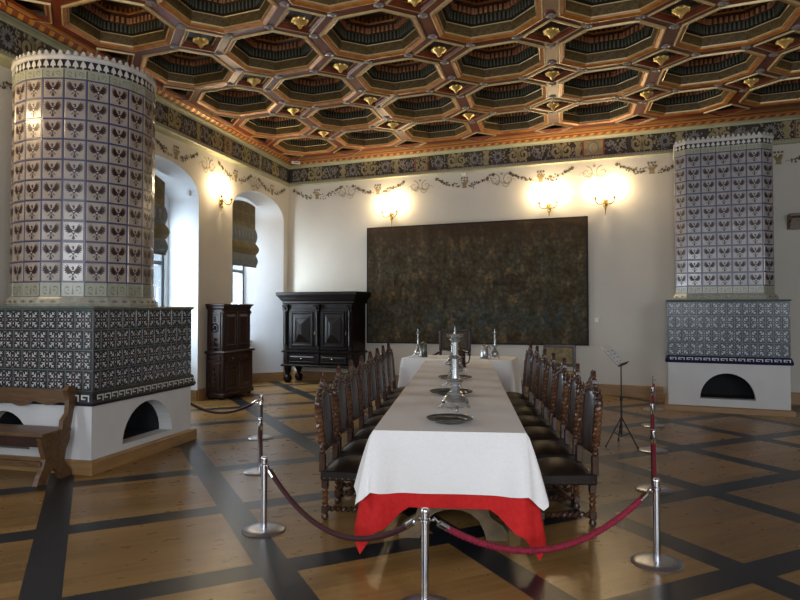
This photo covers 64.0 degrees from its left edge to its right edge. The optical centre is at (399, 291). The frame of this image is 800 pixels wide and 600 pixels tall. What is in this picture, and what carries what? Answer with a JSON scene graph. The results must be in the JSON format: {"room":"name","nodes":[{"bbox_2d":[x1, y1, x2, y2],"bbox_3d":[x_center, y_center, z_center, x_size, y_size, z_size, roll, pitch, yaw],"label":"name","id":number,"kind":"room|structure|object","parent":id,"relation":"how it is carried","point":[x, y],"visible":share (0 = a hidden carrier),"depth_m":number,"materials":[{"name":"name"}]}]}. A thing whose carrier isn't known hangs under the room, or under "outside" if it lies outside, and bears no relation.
{"room":"historic interior","nodes":[
{"label":"historic interior","id":0,"kind":"room"},
{"bbox_2d":[0,65,288,389],"bbox_3d":[-5.337,-0.934,6.342,0.954,5.400,17.550,0,-2,15],"label":"wall","id":1,"kind":"structure","parent":0,"point":[198,257],"depth_m":11.42,"materials":[{"name":"paint"}]},
{"bbox_2d":[154,223,163,306],"bbox_3d":[-4.313,-0.168,10.398,0.230,2.320,1.810,0,-2,15],"label":"window","id":2,"kind":"structure","parent":1,"relation":"in","point":[160,262],"depth_m":11.15,"materials":[{"name":"white glass"}]},
{"bbox_2d":[153,175,169,254],"bbox_3d":[-4.112,-1.312,10.128,0.099,1.352,1.438,0,-2,16],"label":"blind","id":3,"kind":"object","parent":1,"relation":"attached to","point":[161,231],"visible":0.17,"depth_m":10.64,"materials":[{"name":"beige fabric"}]},
{"bbox_2d":[219,187,231,213],"bbox_3d":[-3.264,-1.664,11.812,0.214,0.485,0.412,0,-2,15],"label":"wall sconce","id":4,"kind":"object","parent":1,"relation":"attached to","point":[221,201],"visible":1,"depth_m":11.80,"materials":[{"name":"gold metal"}]},
{"bbox_2d":[191,371,285,400],"bbox_3d":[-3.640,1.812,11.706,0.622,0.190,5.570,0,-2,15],"label":"baseboard","id":5,"kind":"structure","parent":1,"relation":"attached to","point":[272,376],"depth_m":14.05,"materials":[{"name":"brown wood"}]},
{"bbox_2d":[232,265,251,341],"bbox_3d":[-3.478,-0.089,13.409,0.230,2.320,1.160,0,-2,15],"label":"window","id":6,"kind":"structure","parent":1,"relation":"in","point":[241,271],"depth_m":13.84,"materials":[{"name":"white glass"}]},
{"bbox_2d":[232,200,258,267],"bbox_3d":[-3.243,-1.220,13.259,0.099,1.372,1.238,0,-2,15],"label":"blind","id":7,"kind":"object","parent":1,"relation":"attached to","point":[245,249],"visible":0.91,"depth_m":13.32,"materials":[{"name":"beige fabric"}]},
{"bbox_2d":[0,1,799,186],"bbox_3d":[0.709,-2.892,5.305,12.328,0.480,18.375,0,-2,14],"label":"trim","id":8,"kind":"structure","parent":1,"relation":"attached to","point":[176,119],"depth_m":11.92,"materials":[{"name":"paint"}]},
{"bbox_2d":[0,380,799,599],"bbox_3d":[2.000,1.813,6.205,22.000,0.100,21.500,0,-2,0],"label":"floor","id":9,"kind":"structure","parent":0,"point":[167,524],"depth_m":4.75,"materials":[{"name":"brown wood"}]},
{"bbox_2d":[0,385,77,486],"bbox_3d":[-3.846,1.329,6.165,1.345,0.865,0.500,0,-2,14],"label":"wooden bench","id":10,"kind":"object","parent":9,"relation":"on","point":[52,442],"visible":1,"depth_m":6.04,"materials":[{"name":"brown wood"}]},
{"bbox_2d":[0,50,196,475],"bbox_3d":[-3.587,-0.352,7.284,1.770,4.285,1.820,0,-2,14],"label":"stove","id":11,"kind":"object","parent":9,"relation":"on","point":[81,311],"visible":0.98,"depth_m":6.66,"materials":[{"name":"white tile"}]},
{"bbox_2d":[204,304,254,399],"bbox_3d":[-3.136,1.064,11.793,0.434,1.690,1.122,0,-2,15],"label":"tall cabinet","id":12,"kind":"object","parent":9,"relation":"on","point":[228,353],"visible":1,"depth_m":11.38,"materials":[{"name":"brown wood"}]},
{"bbox_2d":[243,417,275,475],"bbox_3d":[-1.375,1.500,6.283,0.314,0.531,0.314,1,-2,-19],"label":"stanchion","id":13,"kind":"object","parent":9,"relation":"on","point":[255,471],"visible":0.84,"depth_m":6.26,"materials":[{"name":"metal"}]},
{"bbox_2d":[248,395,273,440],"bbox_3d":[-1.720,1.543,7.932,0.314,0.531,0.314,0,-2,-7],"label":"stanchion","id":14,"kind":"object","parent":9,"relation":"on","point":[255,437],"visible":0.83,"depth_m":7.92,"materials":[{"name":"metal"}]},
{"bbox_2d":[191,399,258,413],"bbox_3d":[-2.370,1.454,8.260,1.372,0.234,0.037,-1,-2,27],"label":"rope","id":15,"kind":"object","parent":14,"relation":"hanging from","point":[255,401],"visible":0.81,"depth_m":8.18,"materials":[{"name":"fabric"}]},
{"bbox_2d":[260,400,262,416],"bbox_3d":[-1.548,1.424,7.110,0.037,0.234,1.604,0,-2,-12],"label":"rope","id":16,"kind":"object","parent":14,"relation":"hanging from","point":[261,402],"visible":0.32,"depth_m":7.71,"materials":[{"name":"fabric"}]},
{"bbox_2d":[241,456,285,537],"bbox_3d":[-0.985,1.456,4.633,0.314,0.531,0.314,0,-2,-9],"label":"stanchion","id":17,"kind":"object","parent":9,"relation":"on","point":[263,529],"visible":0.98,"depth_m":4.61,"materials":[{"name":"metal"}]},
{"bbox_2d":[258,424,262,471],"bbox_3d":[-1.180,1.380,5.461,0.037,0.234,1.614,0,-2,-13],"label":"rope","id":18,"kind":"object","parent":17,"relation":"hanging from","point":[259,427],"visible":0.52,"depth_m":5.92,"materials":[{"name":"fabric"}]},
{"bbox_2d":[266,465,419,541],"bbox_3d":[-0.425,1.378,4.030,0.037,0.304,1.567,1,-2,-43],"label":"rope","id":19,"kind":"object","parent":17,"relation":"hanging from","point":[412,522],"visible":0.99,"depth_m":3.96,"materials":[{"name":"fabric"}]},
{"bbox_2d":[276,291,370,382],"bbox_3d":[-1.626,0.983,13.843,1.940,1.960,0.870,-1,-2,23],"label":"wardrobe","id":20,"kind":"object","parent":9,"relation":"on","point":[322,329],"visible":0.88,"depth_m":13.52,"materials":[{"name":"black wood"}]},
{"bbox_2d":[314,372,362,519],"bbox_3d":[-0.386,1.185,5.056,0.524,1.095,0.488,0,-2,8],"label":"dining chair","id":21,"kind":"object","parent":9,"relation":"on","point":[345,468],"visible":0.7,"depth_m":4.91,"materials":[{"name":"wood"}]},
{"bbox_2d":[325,455,362,472],"bbox_3d":[-0.343,1.333,5.046,0.420,0.060,0.470,0,-2,8],"label":"seat cushion","id":22,"kind":"object","parent":21,"relation":"on","point":[346,464],"depth_m":4.91,"materials":[{"name":"leather"}]},
{"bbox_2d":[332,366,367,494],"bbox_3d":[-0.324,1.202,5.706,0.524,1.095,0.488,0,-2,10],"label":"dining chair","id":23,"kind":"object","parent":9,"relation":"on","point":[340,388],"visible":0.39,"depth_m":5.65,"materials":[{"name":"wood"}]},
{"bbox_2d":[343,439,367,452],"bbox_3d":[-0.280,1.349,5.695,0.420,0.060,0.470,0,-2,10],"label":"seat cushion","id":24,"kind":"object","parent":23,"relation":"on","point":[358,446],"depth_m":5.57,"materials":[{"name":"leather"}]},
{"bbox_2d":[346,359,375,440],"bbox_3d":[-0.261,1.219,6.357,0.524,1.095,0.488,0,-2,10],"label":"dining chair","id":25,"kind":"object","parent":9,"relation":"on","point":[354,384],"visible":0.3,"depth_m":6.35,"materials":[{"name":"wood"}]},
{"bbox_2d":[355,426,375,436],"bbox_3d":[-0.217,1.367,6.345,0.420,0.060,0.470,0,-2,10],"label":"seat cushion","id":26,"kind":"object","parent":25,"relation":"on","point":[362,432],"depth_m":6.24,"materials":[{"name":"leather"}]},
{"bbox_2d":[357,355,383,427],"bbox_3d":[-0.198,1.236,7.007,0.524,1.095,0.488,0,-2,11],"label":"dining chair","id":27,"kind":"object","parent":9,"relation":"on","point":[363,369],"visible":0.32,"depth_m":7.01,"materials":[{"name":"leather"}]},
{"bbox_2d":[366,415,383,423],"bbox_3d":[-0.155,1.384,6.994,0.420,0.060,0.470,0,-2,11],"label":"seat cushion","id":28,"kind":"object","parent":27,"relation":"on","point":[371,420],"depth_m":6.90,"materials":[{"name":"leather"}]},
{"bbox_2d":[366,351,390,416],"bbox_3d":[-0.135,1.253,7.657,0.524,1.095,0.488,0,-2,13],"label":"dining chair","id":29,"kind":"object","parent":9,"relation":"on","point":[372,365],"visible":0.25,"depth_m":7.68,"materials":[{"name":"leather"}]},
{"bbox_2d":[374,406,390,414],"bbox_3d":[-0.092,1.401,7.644,0.420,0.060,0.470,0,-2,13],"label":"seat cushion","id":30,"kind":"object","parent":29,"relation":"on","point":[379,411],"depth_m":7.53,"materials":[{"name":"leather"}]},
{"bbox_2d":[374,347,395,408],"bbox_3d":[-0.073,1.270,8.307,0.524,1.095,0.488,0,-2,13],"label":"dining chair","id":31,"kind":"object","parent":9,"relation":"on","point":[379,360],"visible":0.3,"depth_m":8.35,"materials":[{"name":"leather"}]},
{"bbox_2d":[381,399,395,405],"bbox_3d":[-0.030,1.418,8.294,0.420,0.060,0.470,0,-2,13],"label":"seat cushion","id":32,"kind":"object","parent":31,"relation":"on","point":[385,402],"depth_m":8.18,"materials":[{"name":"leather"}]},
{"bbox_2d":[381,345,400,399],"bbox_3d":[-0.011,1.287,8.954,0.524,1.095,0.488,0,-2,8],"label":"dining chair","id":33,"kind":"object","parent":9,"relation":"on","point":[383,353],"visible":0.3,"depth_m":8.98,"materials":[{"name":"leather"}]},
{"bbox_2d":[387,392,400,398],"bbox_3d":[0.033,1.435,8.944,0.420,0.060,0.470,0,-2,8],"label":"seat cushion","id":34,"kind":"object","parent":33,"relation":"on","point":[395,395],"depth_m":8.83,"materials":[{"name":"leather"}]},
{"bbox_2d":[386,342,404,393],"bbox_3d":[0.052,1.304,9.605,0.524,1.095,0.488,0,-2,10],"label":"dining chair","id":35,"kind":"object","parent":9,"relation":"on","point":[391,363],"visible":0.3,"depth_m":9.61,"materials":[{"name":"wood"}]},
{"bbox_2d":[392,387,404,391],"bbox_3d":[0.096,1.452,9.594,0.420,0.060,0.470,0,-2,10],"label":"seat cushion","id":36,"kind":"object","parent":35,"relation":"on","point":[400,389],"depth_m":9.48,"materials":[{"name":"leather"}]},
{"bbox_2d":[401,507,447,599],"bbox_3d":[0.134,1.425,3.424,0.314,0.531,0.314,1,-2,-19],"label":"stanchion","id":37,"kind":"object","parent":9,"relation":"on","point":[425,520],"visible":1,"depth_m":3.41,"materials":[{"name":"metal"}]},
{"bbox_2d":[432,487,651,554],"bbox_3d":[0.876,1.367,3.731,1.522,0.297,0.043,1,-2,-22],"label":"rope","id":38,"kind":"object","parent":37,"relation":"hanging from","point":[551,548],"visible":1,"depth_m":3.70,"materials":[{"name":"red fabric"}]},
{"bbox_2d":[433,329,470,355],"bbox_3d":[0.944,1.281,11.397,0.690,1.235,0.500,0,-2,14],"label":"armchair","id":39,"kind":"object","parent":9,"relation":"on","point":[444,342],"visible":0.4,"depth_m":11.60,"materials":[{"name":"brown wood"}]},
{"bbox_2d":[399,508,507,540],"bbox_3d":[0.604,1.397,7.022,0.930,0.774,5.720,0,-2,6],"label":"trestle table","id":40,"kind":"object","parent":9,"relation":"on","point":[494,530],"visible":0.16,"depth_m":4.43,"materials":[{"name":"brown wood"}]},
{"bbox_2d":[354,493,545,560],"bbox_3d":[0.604,1.381,7.020,1.247,0.777,6.010,0,-2,6],"label":"tablecloth","id":41,"kind":"object","parent":40,"relation":"on","point":[375,512],"visible":0.1,"depth_m":4.12,"materials":[{"name":"fabric"}]},
{"bbox_2d":[354,360,548,510],"bbox_3d":[0.599,1.206,7.023,1.284,0.481,6.047,0,-2,6],"label":"tablecloth","id":42,"kind":"object","parent":41,"relation":"on","point":[492,453],"visible":0.94,"depth_m":4.16,"materials":[{"name":"fabric"}]},
{"bbox_2d":[445,339,451,364],"bbox_3d":[0.748,0.819,9.043,0.205,0.420,0.211,0,-2,-17],"label":"candlestick","id":43,"kind":"object","parent":42,"relation":"on","point":[449,360],"visible":0.3,"depth_m":9.02,"materials":[{"name":"silver metal"}]},
{"bbox_2d":[426,413,472,423],"bbox_3d":[0.350,0.894,4.487,0.330,0.032,0.330,0,-2,0],"label":"plate","id":44,"kind":"object","parent":42,"relation":"on","point":[444,418],"visible":1,"depth_m":4.55,"materials":[{"name":"silver metal"}]},
{"bbox_2d":[430,388,472,395],"bbox_3d":[0.475,0.932,5.941,0.400,0.032,0.400,0,-2,0],"label":"plate","id":45,"kind":"object","parent":42,"relation":"on","point":[441,391],"visible":0.62,"depth_m":6.03,"materials":[{"name":"silver metal"}]},
{"bbox_2d":[443,338,462,386],"bbox_3d":[0.557,0.682,6.504,0.205,0.560,0.211,1,-2,-34],"label":"candlestick","id":46,"kind":"object","parent":42,"relation":"on","point":[450,365],"visible":0.31,"depth_m":6.49,"materials":[{"name":"silver metal"}]},
{"bbox_2d":[438,328,470,411],"bbox_3d":[0.433,0.594,5.015,0.258,0.660,0.266,0,-2,0],"label":"candlestick","id":47,"kind":"object","parent":42,"relation":"on","point":[455,399],"visible":1,"depth_m":4.99,"materials":[{"name":"silver metal"}]},
{"bbox_2d":[438,375,471,377],"bbox_3d":[0.621,0.965,7.202,0.380,0.032,0.380,0,-2,0],"label":"plate","id":48,"kind":"object","parent":42,"relation":"on","point":[440,376],"visible":0.23,"depth_m":7.29,"materials":[{"name":"silver metal"}]},
{"bbox_2d":[448,340,465,373],"bbox_3d":[0.701,0.756,7.799,0.229,0.480,0.222,-1,-2,27],"label":"candlestick","id":49,"kind":"object","parent":42,"relation":"on","point":[460,368],"visible":0.38,"depth_m":7.75,"materials":[{"name":"silver metal"}]},
{"bbox_2d":[458,348,469,367],"bbox_3d":[0.828,0.883,8.584,0.188,0.269,0.157,-1,-2,35],"label":"jug","id":50,"kind":"object","parent":42,"relation":"on","point":[461,352],"visible":0.69,"depth_m":8.54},
{"bbox_2d":[506,342,533,400],"bbox_3d":[1.585,1.266,8.877,0.524,1.133,0.488,0,-2,-1],"label":"dining chair","id":51,"kind":"object","parent":9,"relation":"on","point":[528,356],"visible":0.25,"depth_m":8.84,"materials":[{"name":"leather"}]},
{"bbox_2d":[506,392,527,397],"bbox_3d":[1.541,1.419,8.872,0.420,0.062,0.470,0,-2,-1],"label":"seat cushion","id":52,"kind":"object","parent":51,"relation":"on","point":[510,394],"depth_m":8.74,"materials":[{"name":"leather"}]},
{"bbox_2d":[509,346,539,408],"bbox_3d":[1.530,1.249,8.215,0.524,1.133,0.488,0,-2,1],"label":"dining chair","id":53,"kind":"object","parent":9,"relation":"on","point":[535,357],"visible":0.41,"depth_m":8.15,"materials":[{"name":"leather"}]},
{"bbox_2d":[509,398,533,405],"bbox_3d":[1.486,1.401,8.212,0.420,0.062,0.470,0,-2,1],"label":"seat cushion","id":54,"kind":"object","parent":53,"relation":"on","point":[514,401],"depth_m":8.08,"materials":[{"name":"leather"}]},
{"bbox_2d":[513,349,547,417],"bbox_3d":[1.476,1.232,7.555,0.524,1.133,0.488,0,-2,2],"label":"dining chair","id":55,"kind":"object","parent":9,"relation":"on","point":[543,363],"visible":0.46,"depth_m":7.47,"materials":[{"name":"wood"}]},
{"bbox_2d":[513,406,540,414],"bbox_3d":[1.431,1.384,7.553,0.420,0.062,0.470,0,-2,2],"label":"seat cushion","id":56,"kind":"object","parent":55,"relation":"on","point":[520,410],"depth_m":7.41,"materials":[{"name":"leather"}]},
{"bbox_2d":[518,353,556,428],"bbox_3d":[1.421,1.214,6.895,0.524,1.133,0.488,0,-2,3],"label":"dining chair","id":57,"kind":"object","parent":9,"relation":"on","point":[526,420],"visible":0.48,"depth_m":6.79,"materials":[{"name":"leather"}]},
{"bbox_2d":[518,415,548,425],"bbox_3d":[1.377,1.367,6.893,0.420,0.062,0.470,0,-2,3],"label":"seat cushion","id":58,"kind":"object","parent":57,"relation":"on","point":[526,420],"depth_m":6.75,"materials":[{"name":"leather"}]},
{"bbox_2d":[523,357,568,442],"bbox_3d":[1.366,1.197,6.236,0.524,1.133,0.488,0,-2,2],"label":"dining chair","id":59,"kind":"object","parent":9,"relation":"on","point":[561,385],"visible":0.43,"depth_m":6.13,"materials":[{"name":"wood"}]},
{"bbox_2d":[523,426,559,438],"bbox_3d":[1.322,1.350,6.233,0.420,0.062,0.470,0,-2,2],"label":"seat cushion","id":60,"kind":"object","parent":59,"relation":"on","point":[534,432],"depth_m":6.10,"materials":[{"name":"leather"}]},
{"bbox_2d":[531,362,581,500],"bbox_3d":[1.311,1.180,5.574,0.524,1.133,0.488,0,-2,5],"label":"dining chair","id":61,"kind":"object","parent":9,"relation":"on","point":[542,448],"visible":0.44,"depth_m":5.45,"materials":[{"name":"wood"}]},
{"bbox_2d":[531,440,571,454],"bbox_3d":[1.267,1.332,5.574,0.420,0.062,0.470,0,-2,5],"label":"seat cushion","id":62,"kind":"object","parent":61,"relation":"on","point":[541,447],"depth_m":5.44,"materials":[{"name":"leather"}]},
{"bbox_2d":[543,344,575,379],"bbox_3d":[2.814,1.419,11.294,0.576,0.955,0.500,0,-2,14],"label":"chair","id":63,"kind":"object","parent":9,"relation":"on","point":[568,352],"visible":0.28,"depth_m":11.49,"materials":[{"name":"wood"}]},
{"bbox_2d":[537,369,602,526],"bbox_3d":[1.256,1.163,4.918,0.524,1.133,0.488,0,-2,-1],"label":"dining chair","id":64,"kind":"object","parent":9,"relation":"on","point":[555,471],"visible":0.81,"depth_m":4.77,"materials":[{"name":"wood"}]},
{"bbox_2d":[537,457,590,473],"bbox_3d":[1.212,1.315,4.913,0.420,0.062,0.470,0,-2,-1],"label":"seat cushion","id":65,"kind":"object","parent":64,"relation":"on","point":[548,465],"depth_m":4.79,"materials":[{"name":"leather"}]},
{"bbox_2d":[602,345,638,448],"bbox_3d":[2.623,1.219,7.521,0.392,1.157,0.446,-1,-2,31],"label":"music stand","id":66,"kind":"object","parent":9,"relation":"on","point":[609,350],"visible":1,"depth_m":7.51,"materials":[{"name":"black metal"}]},
{"bbox_2d":[638,403,667,453],"bbox_3d":[2.847,1.524,7.213,0.314,0.531,0.314,0,-2,-9],"label":"stanchion","id":67,"kind":"object","parent":9,"relation":"on","point":[652,406],"visible":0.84,"depth_m":7.20,"materials":[{"name":"metal"}]},
{"bbox_2d":[651,391,653,403],"bbox_3d":[3.151,1.447,7.980,0.038,0.236,1.564,-1,-2,22],"label":"rope","id":68,"kind":"object","parent":67,"relation":"hanging from","point":[652,393],"visible":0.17,"depth_m":8.57,"materials":[{"name":"red fabric"}]},
{"bbox_2d":[651,409,654,428],"bbox_3d":[2.545,1.407,6.440,0.038,0.236,1.581,-1,-2,21],"label":"rope","id":69,"kind":"object","parent":67,"relation":"hanging from","point":[652,411],"visible":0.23,"depth_m":6.98,"materials":[{"name":"red fabric"}]},
{"bbox_2d":[641,387,664,427],"bbox_3d":[3.454,1.564,8.742,0.314,0.531,0.314,0,-2,-5],"label":"stanchion","id":70,"kind":"object","parent":9,"relation":"on","point":[652,388],"visible":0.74,"depth_m":8.72,"materials":[{"name":"metal"}]},
{"bbox_2d":[635,429,672,494],"bbox_3d":[2.243,1.483,5.663,0.314,0.531,0.314,0,-2,-5],"label":"stanchion","id":71,"kind":"object","parent":9,"relation":"on","point":[642,488],"visible":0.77,"depth_m":5.65,"materials":[{"name":"metal"}]},
{"bbox_2d":[644,376,663,410],"bbox_3d":[4.030,1.601,10.162,0.314,0.531,0.314,1,-2,-22],"label":"stanchion","id":72,"kind":"object","parent":9,"relation":"on","point":[653,377],"visible":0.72,"depth_m":10.15,"materials":[{"name":"metal"}]},
{"bbox_2d":[631,478,683,572],"bbox_3d":[1.618,1.441,4.034,0.314,0.531,0.314,0,-2,-13],"label":"stanchion","id":73,"kind":"object","parent":9,"relation":"on","point":[655,561],"visible":0.97,"depth_m":4.01,"materials":[{"name":"metal"}]},
{"bbox_2d":[651,436,656,490],"bbox_3d":[1.931,1.365,4.851,0.038,0.236,1.664,-1,-2,21],"label":"rope","id":74,"kind":"object","parent":73,"relation":"hanging from","point":[653,442],"visible":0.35,"depth_m":5.33,"materials":[{"name":"red fabric"}]},
{"bbox_2d":[665,132,795,416],"bbox_3d":[5.305,-0.302,10.531,1.790,4.355,1.510,-1,-2,23],"label":"stove","id":75,"kind":"object","parent":9,"relation":"on","point":[725,302],"visible":1,"depth_m":10.02,"materials":[{"name":"white tile"}]},
{"bbox_2d":[0,0,799,161],"bbox_3d":[0.725,-3.421,4.266,12.550,0.717,20.043,0,-2,14],"label":"ceiling","id":76,"kind":"structure","parent":0,"point":[303,80],"depth_m":8.69,"materials":[{"name":"brown wood"}]},
{"bbox_2d":[288,143,799,397],"bbox_3d":[2.443,-0.768,12.693,13.100,5.400,0.304,-1,-2,23],"label":"wall","id":77,"kind":"structure","parent":0,"point":[631,247],"depth_m":12.05,"materials":[{"name":"paint"}]},
{"bbox_2d":[380,204,397,225],"bbox_3d":[-0.197,-1.627,13.585,0.412,0.485,0.214,-1,-2,23],"label":"wall sconce","id":78,"kind":"object","parent":77,"relation":"attached to","point":[391,213],"visible":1,"depth_m":13.58,"materials":[{"name":"gold metal"}]},
{"bbox_2d":[367,216,588,345],"bbox_3d":[1.415,-0.167,12.903,4.600,2.480,0.044,-1,-2,23],"label":"tapestry","id":79,"kind":"object","parent":77,"relation":"attached to","point":[525,281],"visible":0.98,"depth_m":12.81},
{"bbox_2d":[290,370,799,404],"bbox_3d":[2.809,1.823,12.296,11.570,0.200,0.032,-1,-2,23],"label":"baseboard","id":80,"kind":"structure","parent":77,"relation":"attached to","point":[606,389],"depth_m":11.78,"materials":[{"name":"brown wood"}]},
{"bbox_2d":[537,194,558,215],"bbox_3d":[2.857,-1.641,12.307,0.412,0.485,0.214,-1,-2,23],"label":"wall sconce","id":81,"kind":"object","parent":77,"relation":"attached to","point":[549,206],"visible":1,"depth_m":12.30,"materials":[{"name":"gold metal"}]},
{"bbox_2d":[594,188,615,214],"bbox_3d":[3.817,-1.671,11.907,0.412,0.485,0.214,-1,-2,23],"label":"wall sconce","id":82,"kind":"object","parent":77,"relation":"attached to","point":[605,203],"visible":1,"depth_m":11.90,"materials":[{"name":"gold metal"}]},
{"bbox_2d":[787,213,799,229],"bbox_3d":[6.959,-1.180,10.518,1.000,0.250,0.250,-1,-2,23],"label":"wooden wall shelf","id":83,"kind":"object","parent":77,"relation":"attached to","point":[793,219],"visible":1,"depth_m":10.74,"materials":[{"name":"brown wood"}]},
{"bbox_3d":[0.992,1.481,10.517,1.720,0.790,0.760,0,-2,17],"label":"head table","id":84,"kind":"object","parent":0,"visible":0},
{"bbox_2d":[398,355,521,393],"bbox_3d":[0.991,1.447,10.520,1.928,0.745,0.986,0,-2,17],"label":"tablecloth","id":85,"kind":"object","parent":84,"relation":"on","point":[507,370],"visible":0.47,"depth_m":10.31,"materials":[{"name":"fabric"}]},
{"bbox_2d":[413,331,419,355],"bbox_3d":[0.303,0.836,10.696,0.160,0.480,0.165,0,-2,-11],"label":"candlestick","id":86,"kind":"object","parent":85,"relation":"on","point":[417,351],"visible":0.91,"depth_m":10.68,"materials":[{"name":"silver metal"}]},
{"bbox_2d":[417,341,427,356],"bbox_3d":[0.384,0.943,10.626,0.146,0.263,0.176,1,-2,-19],"label":"pewter tankard","id":87,"kind":"object","parent":85,"relation":"on","point":[423,345],"visible":1,"depth_m":10.56,"materials":[{"name":"silver metal"}]},
{"bbox_2d":[480,344,490,358],"bbox_3d":[1.368,0.949,10.305,0.139,0.235,0.168,-1,-2,39],"label":"pewter tankard","id":88,"kind":"object","parent":85,"relation":"on","point":[484,348],"visible":1,"depth_m":10.25,"materials":[{"name":"silver metal"}]},
{"bbox_2d":[490,331,499,357],"bbox_3d":[1.535,0.826,10.303,0.165,0.480,0.160,-1,-2,38],"label":"candlestick","id":89,"kind":"object","parent":85,"relation":"on","point":[494,353],"visible":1,"depth_m":10.28,"materials":[{"name":"silver metal"}]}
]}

